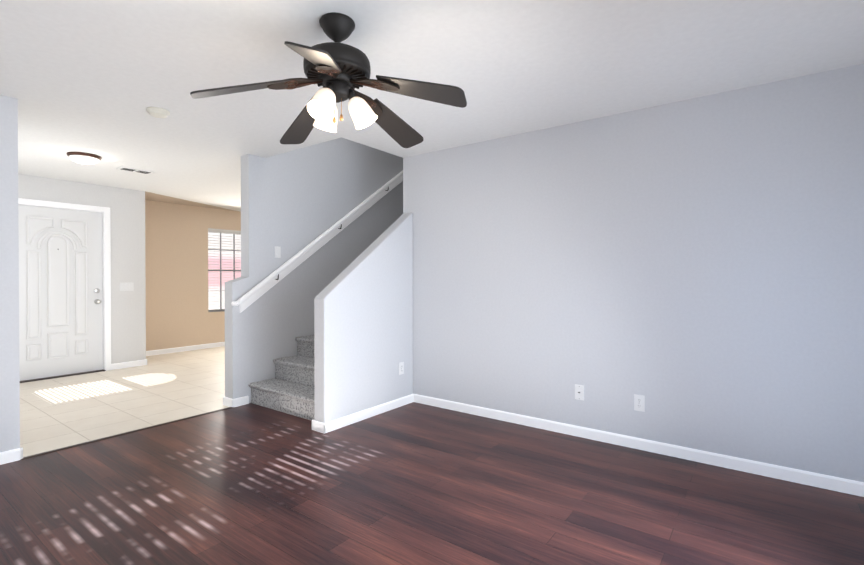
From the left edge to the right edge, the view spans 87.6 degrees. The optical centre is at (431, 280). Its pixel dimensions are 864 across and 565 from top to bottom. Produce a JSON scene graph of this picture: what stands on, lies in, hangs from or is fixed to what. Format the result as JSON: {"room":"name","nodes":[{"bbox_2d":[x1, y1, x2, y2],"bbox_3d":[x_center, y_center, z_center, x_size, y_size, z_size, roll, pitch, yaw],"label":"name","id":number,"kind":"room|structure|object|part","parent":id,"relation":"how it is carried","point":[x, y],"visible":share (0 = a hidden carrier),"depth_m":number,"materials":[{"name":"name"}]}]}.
{"room":"empty living room","nodes":[
{"label":"empty living room","id":0,"kind":"room"},
{"bbox_2d":[0,95,19,451],"bbox_3d":[-3.496,0.003,2.191,0.140,2.430,2.205,0,1,36],"label":"wall","id":1,"kind":"structure","parent":0,"point":[9,230],"depth_m":3.00,"materials":[{"name":"grey paint"}]},
{"bbox_2d":[0,447,22,464],"bbox_3d":[-3.424,1.180,2.167,0.013,0.078,2.198,0,1,36],"label":"baseboard","id":2,"kind":"structure","parent":1,"relation":"attached to","point":[13,455],"depth_m":3.00,"materials":[{"name":"white wood"}]},
{"bbox_2d":[18,174,145,363],"bbox_3d":[-4.709,-0.021,5.481,0.140,2.430,2.160,0,1,36],"label":"wall","id":3,"kind":"structure","parent":0,"point":[127,241],"depth_m":6.04,"materials":[{"name":"paint"}]},
{"bbox_2d":[18,205,102,380],"bbox_3d":[-4.605,0.148,5.555,0.121,2.066,0.930,0,1,36],"label":"front door","id":4,"kind":"structure","parent":3,"relation":"in","point":[61,311],"depth_m":5.57,"materials":[{"name":"white wood"}]},
{"bbox_3d":[-4.612,0.101,5.560,0.012,1.725,0.600,0,1,36],"label":"panel","id":5,"kind":"part","parent":4,"relation":"part of","materials":[{"name":"white wood"}]},
{"bbox_3d":[-4.348,0.210,5.867,0.076,0.207,0.066,0,1,36],"label":"knob","id":6,"kind":"part","parent":4,"relation":"part of","materials":[{"name":"silver metal"}]},
{"bbox_2d":[20,369,105,382],"bbox_3d":[-4.626,1.188,5.578,0.170,0.011,0.942,0,1,36],"label":"threshold","id":7,"kind":"object","parent":3,"relation":"attached to","point":[31,380],"visible":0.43,"depth_m":5.55,"materials":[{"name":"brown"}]},
{"bbox_2d":[120,282,133,290],"bbox_3d":[-4.144,0.089,6.122,0.010,0.115,0.162,0,1,36],"label":"light switch","id":8,"kind":"object","parent":3,"relation":"attached to","point":[127,286],"visible":1,"depth_m":6.12,"materials":[{"name":"white plastic"}]},
{"bbox_2d":[111,359,146,369],"bbox_3d":[-4.136,1.150,6.155,0.033,0.078,0.436,0,1,36],"label":"baseboard","id":9,"kind":"structure","parent":3,"relation":"attached to","point":[139,362],"depth_m":6.13,"materials":[{"name":"white wood"}]},
{"bbox_2d":[20,346,227,456],"bbox_3d":[-2.721,1.217,6.367,3.840,0.060,6.230,0,1,36],"label":"floor","id":10,"kind":"structure","parent":0,"point":[58,413],"depth_m":4.53,"materials":[{"name":"beige tile"}]},
{"bbox_2d":[145,200,240,350],"bbox_3d":[-3.565,-0.043,8.329,0.140,2.430,4.060,0,1,36],"label":"wall","id":11,"kind":"structure","parent":0,"point":[178,314],"depth_m":7.42,"materials":[{"name":"paint"}]},
{"bbox_2d":[146,342,224,355],"bbox_3d":[-3.504,1.134,8.292,0.013,0.078,3.780,0,1,36],"label":"baseboard","id":12,"kind":"structure","parent":11,"relation":"attached to","point":[211,345],"depth_m":7.46,"materials":[{"name":"white wood"}]},
{"bbox_2d":[208,228,240,309],"bbox_3d":[-3.558,-0.186,8.260,0.041,1.438,1.116,0,1,36],"label":"blinds","id":13,"kind":"object","parent":11,"relation":"in","point":[221,231],"depth_m":8.01,"materials":[{"name":"white plastic"}]},
{"bbox_2d":[208,233,240,310],"bbox_3d":[-3.599,-0.177,8.290,0.050,1.460,1.120,0,1,36],"label":"bars","id":14,"kind":"object","parent":13,"relation":"attached to","point":[221,270],"visible":0.12,"depth_m":8.05,"materials":[{"name":"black metal"}]},
{"bbox_2d":[225,137,412,422],"bbox_3d":[-0.159,-1.357,5.651,1.390,5.100,4.310,0,1,36],"label":"wall","id":15,"kind":"structure","parent":0,"point":[294,202],"depth_m":4.45,"materials":[{"name":"grey paint"}]},
{"bbox_2d":[223,396,248,405],"bbox_3d":[-0.768,1.151,6.024,0.013,0.078,4.183,0,1,36],"label":"baseboard","id":16,"kind":"structure","parent":15,"relation":"attached to","point":[227,401],"depth_m":4.30,"materials":[{"name":"white wood"}]},
{"bbox_2d":[275,246,280,257],"bbox_3d":[-1.590,-0.290,4.645,0.010,0.115,0.070,0,1,36],"label":"light switch","id":17,"kind":"object","parent":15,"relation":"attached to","point":[277,252],"visible":1,"depth_m":4.64,"materials":[{"name":"white plastic"}]},
{"bbox_2d":[248,335,314,420],"bbox_3d":[-0.200,-0.173,5.596,1.116,2.732,3.846,0,1,36],"label":"staircase","id":18,"kind":"structure","parent":15,"relation":"attached to","point":[288,388],"depth_m":4.31,"materials":[{"name":"carpet"}]},
{"bbox_2d":[231,170,402,312],"bbox_3d":[-0.732,-1.063,5.741,0.083,2.729,3.796,0,1,36],"label":"handrail","id":19,"kind":"object","parent":15,"relation":"attached to","point":[255,293],"visible":0.83,"depth_m":4.95,"materials":[{"name":"white wood"}]},
{"bbox_2d":[320,394,411,433],"bbox_3d":[-0.528,1.166,3.988,0.013,0.078,1.093,0,1,36],"label":"baseboard","id":20,"kind":"structure","parent":15,"relation":"attached to","point":[341,422],"depth_m":3.89,"materials":[{"name":"white wood"}]},
{"bbox_2d":[399,362,403,374],"bbox_3d":[-0.292,0.844,4.309,0.008,0.115,0.070,0,1,36],"label":"outlet","id":21,"kind":"object","parent":15,"relation":"attached to","point":[401,367],"visible":1,"depth_m":4.30,"materials":[{"name":"white plastic"}]},
{"bbox_2d":[0,402,863,564],"bbox_3d":[-0.762,1.251,1.846,4.680,0.060,5.180,0,1,36],"label":"floor","id":22,"kind":"structure","parent":0,"point":[413,483],"depth_m":2.48,"materials":[{"name":"brown wood"}]},
{"bbox_2d":[21,407,233,459],"bbox_3d":[-2.335,1.204,3.655,0.044,0.006,1.515,0,1,36],"label":"transition strip","id":23,"kind":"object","parent":22,"relation":"on","point":[67,447],"depth_m":3.51,"materials":[{"name":"brown wood"}]},
{"bbox_2d":[0,0,863,211],"bbox_3d":[-1.417,-1.376,4.173,8.520,0.300,8.180,0,1,36],"label":"ceiling","id":24,"kind":"structure","parent":0,"point":[97,77],"depth_m":2.55,"materials":[{"name":"paint"}]},
{"bbox_2d":[66,152,101,164],"bbox_3d":[-3.423,-1.187,4.437,0.276,0.083,0.276,0,1,36],"label":"flush-mount light","id":25,"kind":"object","parent":24,"relation":"attached to","point":[84,158],"visible":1,"depth_m":4.36,"materials":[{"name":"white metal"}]},
{"bbox_2d":[116,166,154,173],"bbox_3d":[-3.322,-1.228,5.053,0.150,0.009,0.330,0,1,36],"label":"ceiling vent","id":26,"kind":"object","parent":24,"relation":"in","point":[134,170],"visible":0.96,"depth_m":5.03,"materials":[{"name":"white metal"}]},
{"bbox_2d":[146,107,169,117],"bbox_3d":[-1.969,-1.200,3.240,0.148,0.038,0.148,0,1,36],"label":"smoke detector","id":27,"kind":"object","parent":24,"relation":"attached to","point":[157,112],"visible":1,"depth_m":3.20,"materials":[{"name":"white plastic"}]},
{"bbox_2d":[145,191,239,211],"bbox_3d":[-3.763,-1.249,7.285,0.770,0.002,1.880,0,1,36],"label":"wall","id":28,"kind":"structure","parent":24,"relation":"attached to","point":[150,196],"depth_m":7.05,"materials":[{"name":"beige paint"}]},
{"bbox_2d":[190,12,466,147],"bbox_3d":[-0.422,-0.965,2.153,1.196,0.492,1.152,0,1,36],"label":"fan","id":29,"kind":"object","parent":24,"relation":"hanging from","point":[337,70],"visible":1,"depth_m":2.05,"materials":[{"name":"black metal"}]},
{"bbox_2d":[403,64,863,481],"bbox_3d":[1.116,-0.007,3.582,3.390,2.430,0.140,0,1,36],"label":"wall","id":30,"kind":"structure","parent":0,"point":[692,270],"depth_m":3.11,"materials":[{"name":"grey paint"}]},
{"bbox_2d":[575,384,583,400],"bbox_3d":[1.137,0.867,3.479,0.070,0.115,0.012,0,1,36],"label":"outlet","id":31,"kind":"object","parent":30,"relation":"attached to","point":[579,392],"visible":1,"depth_m":3.48,"materials":[{"name":"white plastic"}]},
{"bbox_2d":[412,394,863,496],"bbox_3d":[1.127,1.170,3.488,3.270,0.078,0.013,0,1,36],"label":"baseboard","id":32,"kind":"structure","parent":30,"relation":"attached to","point":[842,485],"depth_m":3.11,"materials":[{"name":"white wood"}]},
{"bbox_2d":[634,394,644,411],"bbox_3d":[1.484,0.880,3.225,0.070,0.115,0.008,0,1,36],"label":"electrical outlet","id":33,"kind":"object","parent":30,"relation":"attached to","point":[639,402],"visible":1,"depth_m":3.22,"materials":[{"name":"white plastic"}]},
{"bbox_3d":[-4.704,0.100,5.628,0.015,2.185,1.150,0,1,36],"label":"wall","id":34,"kind":"structure","parent":0,"visible":0},
{"bbox_2d":[18,198,110,370],"bbox_3d":[-4.631,0.120,5.574,0.156,2.147,1.074,0,1,36],"label":"door frame","id":35,"kind":"structure","parent":34,"relation":"attached to","point":[106,251],"depth_m":5.92,"materials":[{"name":"white wood"}]},
{"label":"outside","id":36,"kind":"structure","parent":0,"visible":0},
{"bbox_2d":[208,232,240,309],"bbox_3d":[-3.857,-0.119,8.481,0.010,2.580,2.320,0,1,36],"label":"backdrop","id":37,"kind":"structure","parent":36,"point":[216,297],"depth_m":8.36,"materials":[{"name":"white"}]}
]}

